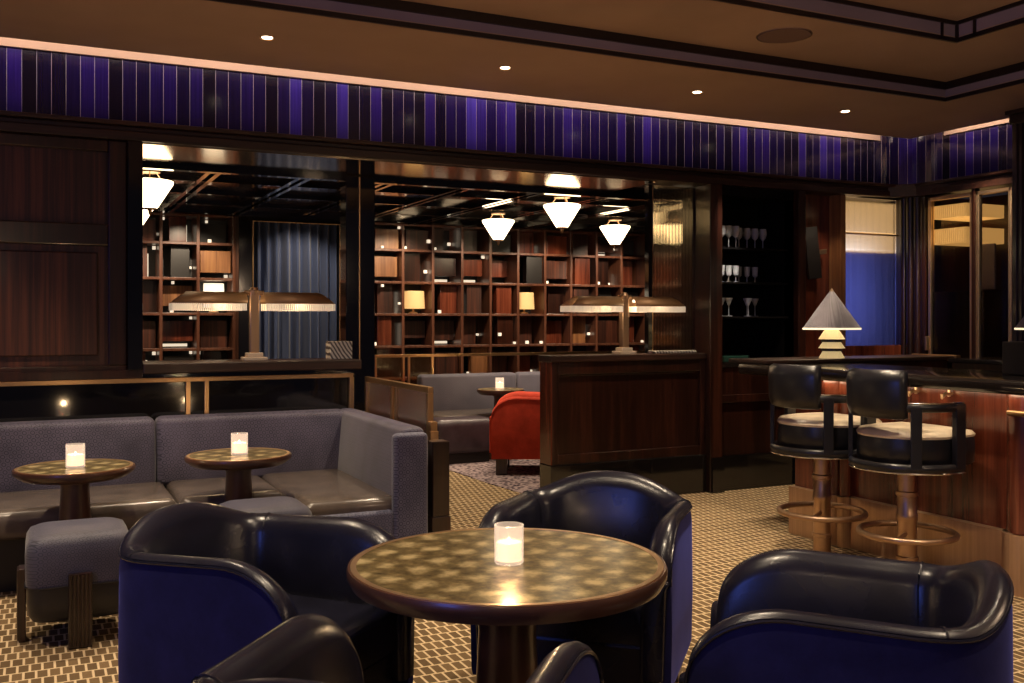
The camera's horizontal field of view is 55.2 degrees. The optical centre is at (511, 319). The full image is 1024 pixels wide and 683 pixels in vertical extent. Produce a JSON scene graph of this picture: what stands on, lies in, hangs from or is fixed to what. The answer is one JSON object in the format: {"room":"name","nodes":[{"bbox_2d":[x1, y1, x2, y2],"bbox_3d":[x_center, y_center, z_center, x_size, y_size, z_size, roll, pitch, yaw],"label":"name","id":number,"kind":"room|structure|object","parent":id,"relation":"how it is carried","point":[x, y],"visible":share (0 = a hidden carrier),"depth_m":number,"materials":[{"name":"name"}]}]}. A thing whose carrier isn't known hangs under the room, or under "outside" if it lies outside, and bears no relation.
{"room":"cocktail lounge bar","nodes":[
{"label":"cocktail lounge bar","id":0,"kind":"room"},
{"bbox_2d":[0,132,126,381],"bbox_3d":[-3.943,-0.330,5.247,3.490,1.480,0.315,0,0,-26],"label":"wall","id":1,"kind":"structure","parent":0,"point":[63,200],"depth_m":5.74,"materials":[{"name":"brown wood"}]},
{"bbox_2d":[127,140,142,369],"bbox_3d":[-2.330,-0.385,6.017,0.085,1.370,0.380,0,0,-26],"label":"trim","id":2,"kind":"structure","parent":1,"relation":"attached to","point":[134,148],"depth_m":5.84,"materials":[{"name":"black paint"}]},
{"bbox_2d":[0,358,360,487],"bbox_3d":[-3.290,0.810,5.551,4.930,1.100,0.380,0,0,-26],"label":"wall","id":3,"kind":"structure","parent":0,"point":[174,387],"depth_m":6.01,"materials":[{"name":"black paint"}]},
{"bbox_2d":[169,287,334,360],"bbox_3d":[-1.660,0.025,6.308,1.024,0.470,0.174,0,0,-26],"label":"desk lamp","id":4,"kind":"object","parent":3,"relation":"on","point":[235,301],"visible":1,"depth_m":6.28,"materials":[{"name":"brown metal"}]},
{"bbox_2d":[326,341,351,358],"bbox_3d":[-1.162,0.201,6.583,0.150,0.118,0.120,0,0,-26],"label":"box","id":5,"kind":"object","parent":3,"relation":"on","point":[334,349],"visible":1,"depth_m":6.53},
{"bbox_2d":[340,175,374,411],"bbox_3d":[-1.148,0.150,7.286,0.220,2.420,0.168,0,0,-26],"label":"column","id":6,"kind":"structure","parent":0,"point":[357,193],"depth_m":7.22,"materials":[{"name":"black paint"}]},
{"bbox_2d":[143,169,644,233],"bbox_3d":[-1.042,-1.125,9.471,8.400,0.030,3.850,0,0,-26],"label":"ceiling","id":7,"kind":"structure","parent":0,"point":[177,184],"depth_m":9.18,"materials":[{"name":"brown paint"}]},
{"bbox_2d":[143,209,152,223],"bbox_3d":[-3.239,-0.907,8.432,0.320,0.324,0.320,0,0,35],"label":"pendant lamp","id":8,"kind":"object","parent":7,"relation":"hanging from","point":[146,215],"visible":0.03,"depth_m":8.40,"materials":[{"name":"white glass"}]},
{"bbox_2d":[143,170,173,214],"bbox_3d":[-2.597,-0.907,7.032,0.320,0.324,0.320,0,0,-26],"label":"pendant lamp","id":9,"kind":"object","parent":7,"relation":"hanging from","point":[155,190],"visible":0.73,"depth_m":6.96,"materials":[{"name":"white glass"}]},
{"bbox_2d":[143,163,644,233],"bbox_3d":[-1.022,-1.070,9.203,8.200,0.080,3.350,0,0,-26],"label":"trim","id":10,"kind":"structure","parent":7,"relation":"attached to","point":[206,175],"depth_m":8.81,"materials":[{"name":"black paint"}]},
{"bbox_2d":[600,219,629,248],"bbox_3d":[1.096,-0.907,10.426,0.320,0.324,0.320,0,0,-26],"label":"pendant lamp","id":11,"kind":"object","parent":10,"relation":"hanging from","point":[614,234],"visible":1,"depth_m":10.34,"materials":[{"name":"white glass"}]},
{"bbox_2d":[482,212,513,244],"bbox_3d":[-0.137,-0.907,9.805,0.320,0.324,0.320,0,0,-26],"label":"pendant lamp","id":12,"kind":"object","parent":7,"relation":"hanging from","point":[498,229],"visible":1,"depth_m":9.72,"materials":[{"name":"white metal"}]},
{"bbox_2d":[544,196,580,232],"bbox_3d":[0.434,-0.907,8.493,0.320,0.324,0.320,0,0,-26],"label":"pendant lamp","id":13,"kind":"object","parent":7,"relation":"hanging from","point":[561,214],"visible":0.99,"depth_m":8.41,"materials":[{"name":"beige glass"}]},
{"bbox_2d":[0,46,1011,184],"bbox_3d":[0.177,-1.495,4.152,9.945,0.630,5.315,0,0,-26],"label":"wall","id":14,"kind":"structure","parent":0,"point":[31,81],"depth_m":6.77,"materials":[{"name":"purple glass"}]},
{"bbox_2d":[0,37,1008,140],"bbox_3d":[0.170,-1.684,4.131,9.914,0.252,5.284,0,0,-26],"label":"trim","id":15,"kind":"structure","parent":14,"relation":"attached to","point":[7,42],"depth_m":6.63,"materials":[{"name":"paint"}]},
{"bbox_2d":[784,191,805,356],"bbox_3d":[2.362,0.145,8.184,0.080,2.430,0.180,0,0,-26],"label":"trim","id":16,"kind":"structure","parent":14,"relation":"attached to","point":[797,319],"depth_m":8.12,"materials":[{"name":"brown wood"}]},
{"bbox_2d":[829,194,844,345],"bbox_3d":[2.792,-0.425,8.415,0.055,1.290,0.140,0,0,-26],"label":"trim","id":17,"kind":"structure","parent":14,"relation":"attached to","point":[836,202],"depth_m":8.38,"materials":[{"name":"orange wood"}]},
{"bbox_2d":[925,192,971,367],"bbox_3d":[3.679,0.105,8.231,0.090,2.310,0.445,0,0,-26],"label":"door","id":18,"kind":"structure","parent":14,"relation":"in","point":[949,216],"depth_m":8.24,"materials":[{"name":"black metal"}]},
{"bbox_2d":[972,189,979,357],"bbox_3d":[3.796,0.145,8.024,0.060,2.430,0.030,0,0,-26],"label":"trim","id":19,"kind":"structure","parent":14,"relation":"attached to","point":[973,190],"depth_m":8.01,"materials":[{"name":"brown wood"}]},
{"bbox_2d":[0,0,1023,138],"bbox_3d":[0.775,-1.695,3.211,10.200,0.290,8.100,0,0,-26],"label":"ceiling","id":20,"kind":"structure","parent":0,"point":[195,29],"depth_m":5.79,"materials":[{"name":"brown paint"}]},
{"bbox_2d":[259,35,274,39],"bbox_3d":[-1.342,-1.548,5.374,0.084,0.004,0.084,0,0,-26],"label":"recessed light","id":21,"kind":"object","parent":20,"relation":"in","point":[264,37],"visible":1,"depth_m":5.37,"materials":[{"name":"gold metal"}]},
{"bbox_2d":[207,0,1023,101],"bbox_3d":[0.516,-1.673,2.149,8.805,0.254,6.415,0,0,-26],"label":"trim","id":22,"kind":"structure","parent":20,"relation":"attached to","point":[400,5],"depth_m":5.71,"materials":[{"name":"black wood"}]},
{"bbox_2d":[756,27,811,43],"bbox_3d":[1.606,-1.677,5.782,0.320,0.006,0.320,0,0,-26],"label":"ceiling speaker","id":23,"kind":"object","parent":20,"relation":"attached to","point":[786,34],"visible":1,"depth_m":5.77,"materials":[{"name":"brown"}]},
{"bbox_2d":[0,459,1023,682],"bbox_3d":[0.220,1.382,5.498,11.200,0.056,12.700,0,0,-26],"label":"floor","id":24,"kind":"structure","parent":0,"point":[729,528],"depth_m":4.84,"materials":[{"name":"beige carpet"}]},
{"bbox_2d":[17,517,127,649],"bbox_3d":[-1.887,1.125,4.264,0.476,0.469,0.476,0,0,-26],"label":"stool","id":25,"kind":"object","parent":24,"relation":"on","point":[70,570],"visible":0.77,"depth_m":4.07,"materials":[{"name":"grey fabric"}]},
{"bbox_2d":[25,517,127,588],"bbox_3d":[-1.887,0.998,4.264,0.414,0.213,0.414,0,0,-26],"label":"cushion","id":26,"kind":"object","parent":25,"relation":"on","point":[54,550],"depth_m":4.10,"materials":[{"name":"grey fabric"}]},
{"bbox_2d":[12,459,135,520],"bbox_3d":[-2.118,1.034,4.752,0.550,0.651,0.550,0,0,-26],"label":"side table","id":27,"kind":"object","parent":24,"relation":"on","point":[74,483],"visible":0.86,"depth_m":4.69,"materials":[{"name":"brown wood"}]},
{"bbox_2d":[66,443,84,467],"bbox_3d":[-2.101,0.652,4.716,0.086,0.112,0.086,0,0,-26],"label":"candle holder","id":28,"kind":"object","parent":27,"relation":"on","point":[75,452],"visible":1,"depth_m":4.68,"materials":[{"name":"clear glass"}]},
{"bbox_2d":[143,212,235,360],"bbox_3d":[-3.765,0.140,9.922,1.827,2.440,0.380,0,0,-26],"label":"bookcase","id":29,"kind":"object","parent":24,"relation":"on","point":[182,252],"visible":0.38,"depth_m":10.08,"materials":[{"name":"brown wood"}]},
{"bbox_2d":[203,283,223,312],"bbox_3d":[-3.110,-0.227,10.218,0.220,0.305,0.220,0,0,-26],"label":"lamp","id":30,"kind":"object","parent":29,"relation":"in","point":[212,287],"visible":0.48,"depth_m":10.13,"materials":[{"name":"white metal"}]},
{"bbox_2d":[0,408,427,591],"bbox_3d":[-2.755,0.968,4.860,4.490,0.785,1.370,0,0,-26],"label":"banquette","id":31,"kind":"object","parent":24,"relation":"on","point":[345,462],"visible":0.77,"depth_m":5.54,"materials":[{"name":"grey fabric"}]},
{"bbox_2d":[0,416,155,492],"bbox_3d":[-3.574,0.777,5.110,3.234,0.405,0.204,0,0,-26],"label":"cushion","id":32,"kind":"object","parent":31,"relation":"on","point":[133,439],"depth_m":5.59,"materials":[{"name":"grey fabric"}]},
{"bbox_2d":[0,482,176,540],"bbox_3d":[-3.373,1.015,4.743,3.276,0.150,0.660,0,0,-26],"label":"seat cushion","id":33,"kind":"object","parent":31,"relation":"on","point":[22,507],"depth_m":5.09,"materials":[{"name":"beige leather"}]},
{"bbox_2d":[166,475,281,504],"bbox_3d":[-1.646,1.015,5.582,0.555,0.150,0.660,0,0,-26],"label":"seat cushion","id":34,"kind":"object","parent":31,"relation":"on","point":[182,488],"depth_m":5.50,"materials":[{"name":"beige leather"}]},
{"bbox_2d":[155,409,343,485],"bbox_3d":[-1.593,0.777,6.072,1.162,0.405,0.204,0,0,-26],"label":"cushion","id":35,"kind":"object","parent":31,"relation":"on","point":[313,438],"depth_m":6.01,"materials":[{"name":"grey fabric"}]},
{"bbox_2d":[261,469,391,515],"bbox_3d":[-1.071,1.012,5.600,0.515,0.155,1.130,0,0,-26],"label":"seat cushion","id":36,"kind":"object","parent":31,"relation":"on","point":[326,492],"depth_m":5.40,"materials":[{"name":"beige leather"}]},
{"bbox_2d":[338,408,423,495],"bbox_3d":[-0.827,0.777,5.829,0.175,0.405,1.310,0,0,-26],"label":"cushion","id":37,"kind":"object","parent":31,"relation":"on","point":[364,438],"depth_m":5.72,"materials":[{"name":"grey fabric"}]},
{"bbox_2d":[392,432,427,538],"bbox_3d":[-0.543,0.949,5.211,0.195,0.702,0.070,0,0,-26],"label":"armrest","id":38,"kind":"object","parent":31,"relation":"on","point":[409,449],"depth_m":5.18,"materials":[{"name":"grey fabric"}]},
{"bbox_2d":[184,447,291,501],"bbox_3d":[-1.447,1.034,5.189,0.550,0.651,0.550,0,0,-26],"label":"side table","id":39,"kind":"object","parent":24,"relation":"on","point":[238,468],"visible":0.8,"depth_m":5.12,"materials":[{"name":"brown wood"}]},
{"bbox_2d":[231,432,247,454],"bbox_3d":[-1.438,0.652,5.171,0.086,0.112,0.086,0,0,-26],"label":"candle holder","id":40,"kind":"object","parent":39,"relation":"on","point":[239,440],"visible":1,"depth_m":5.14,"materials":[{"name":"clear glass"}]},
{"bbox_2d":[219,496,311,514],"bbox_3d":[-1.215,1.125,4.791,0.476,0.469,0.476,0,0,-26],"label":"pouf","id":41,"kind":"object","parent":24,"relation":"on","point":[278,504],"visible":0.1,"depth_m":4.72,"materials":[{"name":"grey fabric"}]},
{"bbox_2d":[118,501,414,682],"bbox_3d":[-0.791,0.982,3.070,0.755,0.757,0.688,0,0,24],"label":"tub chair","id":42,"kind":"object","parent":24,"relation":"on","point":[199,582],"visible":0.76,"depth_m":2.99,"materials":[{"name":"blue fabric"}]},
{"bbox_2d":[288,594,395,669],"bbox_3d":[-0.758,0.990,3.055,0.629,0.140,0.488,0,0,24],"label":"seat cushion","id":43,"kind":"object","parent":42,"relation":"on","point":[371,629],"depth_m":3.08,"materials":[{"name":"black leather"}]},
{"bbox_2d":[236,215,339,358],"bbox_3d":[-2.344,0.130,10.379,1.130,2.460,0.280,0,0,-26],"label":"trim","id":44,"kind":"structure","parent":24,"relation":"on","point":[243,222],"depth_m":10.05,"materials":[{"name":"black paint"}]},
{"bbox_2d":[254,222,336,358],"bbox_3d":[-2.319,0.135,10.408,0.910,2.350,0.164,0,0,-26],"label":"curtain","id":45,"kind":"object","parent":44,"relation":"hanging from","point":[294,258],"visible":0.38,"depth_m":10.42,"materials":[{"name":"blue fabric"}]},
{"bbox_2d":[252,221,339,340],"bbox_3d":[-2.251,0.170,10.268,0.920,2.380,0.020,0,0,-26],"label":"trim","id":46,"kind":"structure","parent":24,"relation":"on","point":[252,221],"depth_m":10.22,"materials":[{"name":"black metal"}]},
{"bbox_2d":[365,376,450,532],"bbox_3d":[-0.668,0.866,5.875,0.110,0.988,1.326,0,0,-26],"label":"partition","id":47,"kind":"object","parent":24,"relation":"on","point":[408,403],"visible":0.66,"depth_m":5.48,"materials":[{"name":"brown wood"}]},
{"bbox_2d":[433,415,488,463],"bbox_3d":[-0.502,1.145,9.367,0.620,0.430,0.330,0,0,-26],"label":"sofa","id":48,"kind":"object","parent":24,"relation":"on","point":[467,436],"visible":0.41,"depth_m":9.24,"materials":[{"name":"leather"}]},
{"bbox_2d":[417,371,539,453],"bbox_3d":[0.681,0.960,10.525,3.380,0.800,0.700,0,0,-26],"label":"sofa","id":49,"kind":"object","parent":24,"relation":"on","point":[457,394],"visible":0.09,"depth_m":10.18,"materials":[{"name":"grey fabric"}]},
{"bbox_2d":[433,408,493,416],"bbox_3d":[-0.318,1.010,9.973,1.100,0.160,0.580,0,0,-26],"label":"seat cushion","id":50,"kind":"object","parent":49,"relation":"on","point":[437,412],"depth_m":9.85,"materials":[{"name":"beige leather"}]},
{"bbox_2d":[417,372,515,410],"bbox_3d":[-0.467,0.770,10.279,1.100,0.420,0.140,0,0,-26],"label":"cushion","id":51,"kind":"object","parent":49,"relation":"on","point":[458,391],"depth_m":10.18,"materials":[{"name":"grey fabric"}]},
{"bbox_2d":[515,371,539,391],"bbox_3d":[0.561,0.770,10.778,1.175,0.420,0.140,0,0,-26],"label":"cushion","id":52,"kind":"object","parent":49,"relation":"on","point":[528,381],"depth_m":10.52,"materials":[{"name":"grey fabric"}]},
{"bbox_2d":[477,387,524,459],"bbox_3d":[-0.112,1.020,9.639,0.470,0.681,0.470,0,0,-26],"label":"side table","id":53,"kind":"object","parent":24,"relation":"on","point":[497,393],"visible":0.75,"depth_m":9.50,"materials":[{"name":"brown wood"}]},
{"bbox_2d":[495,377,503,388],"bbox_3d":[-0.121,0.623,9.635,0.086,0.112,0.086,0,0,-26],"label":"candle holder","id":54,"kind":"object","parent":53,"relation":"on","point":[499,381],"visible":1,"depth_m":9.60,"materials":[{"name":"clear glass"}]},
{"bbox_2d":[346,528,667,682],"bbox_3d":[-0.014,1.034,2.891,0.936,0.651,0.936,0,0,-26],"label":"cocktail table","id":55,"kind":"object","parent":24,"relation":"on","point":[450,576],"visible":0.96,"depth_m":2.75,"materials":[{"name":"brown wood"}]},
{"bbox_2d":[494,521,523,565],"bbox_3d":[-0.009,0.653,2.864,0.086,0.112,0.086,0,0,-26],"label":"candle holder","id":56,"kind":"object","parent":55,"relation":"on","point":[509,535],"visible":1,"depth_m":2.83,"materials":[{"name":"clear glass"}]},
{"bbox_2d":[375,222,644,382],"bbox_3d":[-0.007,0.140,11.747,3.622,2.440,0.380,0,0,-26],"label":"bookcase","id":57,"kind":"object","parent":24,"relation":"on","point":[472,284],"visible":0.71,"depth_m":11.58,"materials":[{"name":"brown wood"}]},
{"bbox_2d":[404,291,424,312],"bbox_3d":[-1.128,-0.202,11.180,0.270,0.255,0.270,0,0,-26],"label":"lamp","id":58,"kind":"object","parent":57,"relation":"in","point":[413,300],"visible":0.8,"depth_m":11.06,"materials":[{"name":"yellow fabric"}]},
{"bbox_2d":[520,292,533,313],"bbox_3d":[0.145,-0.202,11.799,0.250,0.255,0.250,0,0,-26],"label":"lamp","id":59,"kind":"object","parent":57,"relation":"in","point":[526,298],"visible":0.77,"depth_m":11.69,"materials":[{"name":"yellow fabric"}]},
{"bbox_2d":[375,350,644,383],"bbox_3d":[0.260,0.858,10.798,3.700,1.005,0.030,0,0,-26],"label":"glass screen","id":60,"kind":"object","parent":24,"relation":"on","point":[390,367],"visible":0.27,"depth_m":10.17,"materials":[{"name":"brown glass"}]},
{"bbox_2d":[489,391,539,474],"bbox_3d":[0.193,0.982,8.845,0.755,0.757,0.688,0,0,2],"label":"tub chair","id":61,"kind":"object","parent":24,"relation":"on","point":[514,422],"visible":0.51,"depth_m":8.51,"materials":[{"name":"red fabric"}]},
{"bbox_2d":[471,471,692,682],"bbox_3d":[0.293,0.982,3.589,0.688,0.757,0.755,0,0,18],"label":"tub chair","id":62,"kind":"object","parent":24,"relation":"on","point":[649,642],"visible":0.57,"depth_m":3.43,"materials":[{"name":"blue leather"}]},
{"bbox_2d":[536,606,640,645],"bbox_3d":[0.282,0.990,3.554,0.488,0.140,0.629,0,0,18],"label":"seat cushion","id":63,"kind":"object","parent":62,"relation":"on","point":[623,628],"depth_m":3.22,"materials":[{"name":"black leather"}]},
{"bbox_2d":[538,353,706,494],"bbox_3d":[0.866,0.810,7.518,1.395,1.100,0.210,0,0,-26],"label":"wall","id":64,"kind":"structure","parent":24,"relation":"on","point":[643,414],"depth_m":7.45,"materials":[{"name":"brown wood"}]},
{"bbox_2d":[560,293,685,353],"bbox_3d":[0.859,0.025,7.504,1.024,0.470,0.174,0,0,-26],"label":"desk lamp","id":65,"kind":"object","parent":64,"relation":"on","point":[623,303],"visible":1,"depth_m":7.47,"materials":[{"name":"brown metal"}]},
{"bbox_2d":[645,185,651,352],"bbox_3d":[1.072,-0.400,7.699,0.035,1.320,0.055,0,0,-26],"label":"trim","id":66,"kind":"structure","parent":64,"relation":"on","point":[648,188],"depth_m":7.68,"materials":[{"name":"black paint"}]},
{"bbox_2d":[648,350,695,353],"bbox_3d":[1.257,0.249,7.691,0.400,0.022,0.100,0,0,-26],"label":"tray","id":67,"kind":"object","parent":64,"relation":"on","point":[649,351],"visible":0.99,"depth_m":7.65,"materials":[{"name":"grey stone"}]},
{"bbox_2d":[652,185,694,349],"bbox_3d":[1.276,-0.400,7.795,0.415,1.320,0.030,0,0,-26],"label":"fluted glass panel","id":68,"kind":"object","parent":64,"relation":"in","point":[673,208],"depth_m":7.80,"materials":[{"name":"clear glass"}]},
{"bbox_2d":[692,184,721,492],"bbox_3d":[1.499,0.145,7.948,0.120,2.430,0.510,0,0,-26],"label":"trim","id":69,"kind":"structure","parent":64,"relation":"attached to","point":[708,198],"depth_m":7.73,"materials":[{"name":"brown wood"}]},
{"bbox_2d":[711,457,724,493],"bbox_3d":[1.621,1.220,7.713,0.115,0.280,0.020,0,0,-26],"label":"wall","id":70,"kind":"structure","parent":24,"relation":"on","point":[717,463],"depth_m":7.70,"materials":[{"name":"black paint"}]},
{"bbox_2d":[722,362,794,490],"bbox_3d":[1.899,0.850,8.154,0.770,1.020,0.470,0,0,-26],"label":"wall panel","id":71,"kind":"object","parent":24,"relation":"on","point":[750,463],"visible":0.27,"depth_m":7.94,"materials":[{"name":"brown wood"}]},
{"bbox_2d":[722,362,744,367],"bbox_3d":[1.893,0.360,8.167,0.770,0.040,0.440,0,0,-26],"label":"countertop","id":72,"kind":"structure","parent":71,"relation":"on","point":[724,364],"depth_m":7.85,"materials":[{"name":"black stone"}]},
{"bbox_2d":[722,355,748,361],"bbox_3d":[1.752,0.314,8.021,0.360,0.050,0.260,0,0,-26],"label":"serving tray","id":73,"kind":"object","parent":72,"relation":"on","point":[725,358],"visible":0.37,"depth_m":7.90,"materials":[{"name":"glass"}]},
{"bbox_2d":[768,363,881,552],"bbox_3d":[1.764,0.804,5.607,0.579,1.112,0.578,0,0,-32],"label":"bar stool","id":74,"kind":"object","parent":24,"relation":"on","point":[822,437],"visible":0.86,"depth_m":5.44,"materials":[{"name":"black leather"}]},
{"bbox_2d":[679,549,1013,682],"bbox_3d":[0.855,0.982,2.508,0.755,0.757,0.688,0,0,19],"label":"tub chair","id":75,"kind":"object","parent":24,"relation":"on","point":[780,615],"visible":1,"depth_m":2.27,"materials":[{"name":"blue leather"}]},
{"bbox_2d":[729,354,1023,597],"bbox_3d":[3.014,0.807,5.504,1.830,1.105,3.470,0,0,-26],"label":"bar counter","id":76,"kind":"object","parent":24,"relation":"on","point":[984,504],"depth_m":5.24,"materials":[{"name":"brown wood"}]},
{"bbox_2d":[803,288,860,358],"bbox_3d":[2.193,0.021,6.723,0.384,0.480,0.384,0,0,-40],"label":"table lamp","id":77,"kind":"object","parent":76,"relation":"on","point":[831,316],"visible":1,"depth_m":6.65,"materials":[{"name":"grey fabric"}]},
{"bbox_2d":[738,363,1023,395],"bbox_3d":[2.574,0.325,5.207,0.780,0.070,3.320,0,0,-26],"label":"countertop","id":78,"kind":"structure","parent":76,"relation":"on","point":[970,380],"depth_m":5.22,"materials":[{"name":"black stone"}]},
{"bbox_2d":[1002,341,1023,374],"bbox_3d":[2.849,0.201,5.052,0.300,0.175,0.500,0,0,-26],"label":"box","id":79,"kind":"object","parent":76,"relation":"on","point":[1012,351],"visible":1,"depth_m":5.15,"materials":[{"name":"black paint"}]},
{"bbox_2d":[846,368,975,561],"bbox_3d":[2.030,0.804,5.059,0.579,1.112,0.578,0,0,-29],"label":"bar stool","id":80,"kind":"object","parent":24,"relation":"on","point":[912,449],"visible":0.95,"depth_m":4.88,"materials":[{"name":"black leather"}]},
{"bbox_2d":[948,357,1001,370],"bbox_3d":[3.832,0.810,5.707,0.680,1.100,2.520,0,0,-26],"label":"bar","id":81,"kind":"object","parent":24,"relation":"on","point":[979,363],"visible":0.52,"depth_m":6.52,"materials":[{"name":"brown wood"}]},
{"bbox_2d":[948,357,1001,364],"bbox_3d":[3.832,0.275,5.707,0.680,0.030,2.520,0,0,-26],"label":"countertop","id":82,"kind":"structure","parent":81,"relation":"on","point":[975,360],"depth_m":6.54,"materials":[{"name":"black stone"}]},
{"bbox_2d":[1014,317,1023,329],"bbox_3d":[3.450,0.019,6.311,0.384,0.480,0.384,0,0,-40],"label":"table lamp","id":83,"kind":"object","parent":81,"relation":"on","point":[1020,326],"visible":1,"depth_m":6.32,"materials":[{"name":"grey fabric"}]},
{"bbox_2d":[1005,107,1023,340],"bbox_3d":[4.372,-0.065,5.992,0.660,2.850,2.560,0,0,-26],"label":"bar cabinet","id":84,"kind":"object","parent":24,"relation":"on","point":[1016,116],"visible":0.54,"depth_m":6.94,"materials":[{"name":"brown wood"}]},
{"bbox_2d":[722,186,793,357],"bbox_3d":[1.907,0.145,8.207,0.840,2.430,0.500,0,0,-26],"label":"wall niche","id":85,"kind":"object","parent":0,"point":[752,208],"visible":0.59,"depth_m":8.42,"materials":[{"name":"black wood"}]},
{"bbox_2d":[722,247,788,253],"bbox_3d":[1.880,-0.582,8.194,0.776,0.016,0.380,0,0,-26],"label":"niche shelf","id":86,"kind":"object","parent":85,"relation":"attached to","point":[724,249],"visible":0.64,"depth_m":8.13,"materials":[{"name":"black wood"}]},
{"bbox_2d":[725,225,732,246],"bbox_3d":[1.774,-0.681,8.020,0.068,0.180,0.068,0,0,-26],"label":"wine glass","id":87,"kind":"object","parent":86,"relation":"on","point":[729,230],"visible":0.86,"depth_m":8.00,"materials":[{"name":"clear glass"}]},
{"bbox_2d":[732,226,739,246],"bbox_3d":[1.839,-0.681,8.052,0.068,0.180,0.068,0,0,-26],"label":"wine glass","id":88,"kind":"object","parent":86,"relation":"on","point":[736,230],"visible":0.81,"depth_m":8.03,"materials":[{"name":"clear glass"}]},
{"bbox_2d":[743,228,750,247],"bbox_3d":[1.979,-0.681,8.253,0.068,0.180,0.068,0,0,-26],"label":"wine glass","id":89,"kind":"object","parent":86,"relation":"on","point":[746,231],"visible":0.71,"depth_m":8.23,"materials":[{"name":"clear glass"}]},
{"bbox_2d":[751,229,758,247],"bbox_3d":[2.055,-0.681,8.290,0.068,0.180,0.068,0,0,-26],"label":"wine glass","id":90,"kind":"object","parent":86,"relation":"on","point":[754,232],"visible":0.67,"depth_m":8.27,"materials":[{"name":"clear glass"}]},
{"bbox_2d":[759,229,766,247],"bbox_3d":[2.132,-0.681,8.328,0.068,0.180,0.068,0,0,-26],"label":"wine glass","id":91,"kind":"object","parent":86,"relation":"on","point":[762,232],"visible":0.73,"depth_m":8.30,"materials":[{"name":"clear glass"}]},
{"bbox_2d":[722,316,788,317],"bbox_3d":[1.880,-0.022,8.194,0.776,0.016,0.380,0,0,-26],"label":"niche shelf","id":92,"kind":"object","parent":85,"relation":"attached to","point":[722,316],"visible":0.64,"depth_m":8.04,"materials":[{"name":"black wood"}]},
{"bbox_2d":[722,282,788,285],"bbox_3d":[1.880,-0.302,8.194,0.776,0.016,0.380,0,0,-26],"label":"niche shelf","id":93,"kind":"object","parent":85,"relation":"attached to","point":[723,283],"visible":0.64,"depth_m":8.12,"materials":[{"name":"black wood"}]},
{"bbox_2d":[725,265,731,281],"bbox_3d":[1.774,-0.378,8.020,0.056,0.135,0.056,0,0,-26],"label":"stemmed glass","id":94,"kind":"object","parent":93,"relation":"on","point":[728,268],"visible":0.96,"depth_m":8.00,"materials":[{"name":"clear glass"}]},
{"bbox_2d":[732,266,738,281],"bbox_3d":[1.839,-0.378,8.052,0.056,0.135,0.056,0,0,-26],"label":"stemmed glass","id":95,"kind":"object","parent":93,"relation":"on","point":[735,268],"visible":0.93,"depth_m":8.03,"materials":[{"name":"clear glass"}]},
{"bbox_2d":[744,267,749,281],"bbox_3d":[1.979,-0.378,8.253,0.056,0.135,0.056,0,0,-26],"label":"stemmed glass","id":96,"kind":"object","parent":93,"relation":"on","point":[746,269],"visible":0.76,"depth_m":8.23,"materials":[{"name":"clear glass"}]},
{"bbox_2d":[752,267,757,281],"bbox_3d":[2.055,-0.378,8.290,0.056,0.135,0.056,0,0,-26],"label":"stemmed glass","id":97,"kind":"object","parent":93,"relation":"on","point":[754,269],"visible":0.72,"depth_m":8.27,"materials":[{"name":"clear glass"}]},
{"bbox_2d":[806,195,828,356],"bbox_3d":[2.527,0.145,8.464,0.500,2.430,0.180,0,0,-26],"label":"wall pier","id":98,"kind":"object","parent":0,"point":[817,206],"visible":0.14,"depth_m":8.41,"materials":[{"name":"brown wood"}]},
{"bbox_2d":[806,226,826,278],"bbox_3d":[2.576,-0.570,8.326,0.213,0.449,0.030,0,0,-14],"label":"speaker","id":99,"kind":"object","parent":98,"relation":"attached to","point":[813,262],"visible":0.9,"depth_m":8.30,"materials":[{"name":"black paint"}]},
{"bbox_3d":[-1.011,-1.455,6.890,10.200,0.770,0.040,0,0,-26],"label":"wall","id":100,"kind":"structure","parent":0,"visible":0},
{"bbox_2d":[143,143,656,192],"bbox_3d":[-0.723,-1.067,7.069,3.725,0.006,0.750,0,0,-26],"label":"trim","id":101,"kind":"structure","parent":100,"relation":"attached to","point":[152,153],"depth_m":6.93,"materials":[{"name":"brown wood"}]},
{"bbox_2d":[0,110,1011,199],"bbox_3d":[0.225,-1.125,4.345,10.200,0.110,5.620,0,0,-26],"label":"trim","id":102,"kind":"structure","parent":100,"relation":"attached to","point":[10,121],"depth_m":6.76,"materials":[{"name":"brown wood"}]},
{"bbox_3d":[4.949,0.145,6.349,0.550,2.430,5.100,0,0,-26],"label":"wall","id":103,"kind":"structure","parent":0,"visible":0},
{"bbox_2d":[896,196,931,354],"bbox_3d":[3.558,0.145,8.646,0.245,2.430,0.354,0,0,-26],"label":"curtain","id":104,"kind":"object","parent":103,"relation":"attached to","point":[911,212],"depth_m":8.55,"materials":[{"name":"brown fabric"}]},
{"bbox_2d":[976,187,1011,356],"bbox_3d":[3.878,0.105,7.867,0.050,2.310,0.325,0,0,-26],"label":"door","id":105,"kind":"structure","parent":103,"relation":"in","point":[993,206],"depth_m":7.88,"materials":[{"name":"gold metal"}]},
{"bbox_3d":[3.132,0.835,8.580,0.730,1.050,0.100,0,0,-26],"label":"wall","id":106,"kind":"structure","parent":0,"visible":0},
{"bbox_2d":[841,196,900,355],"bbox_3d":[3.134,-0.375,8.542,0.700,1.370,0.090,0,0,-26],"label":"window","id":107,"kind":"structure","parent":106,"relation":"in","point":[870,224],"depth_m":8.55,"materials":[{"name":"blue glass"}]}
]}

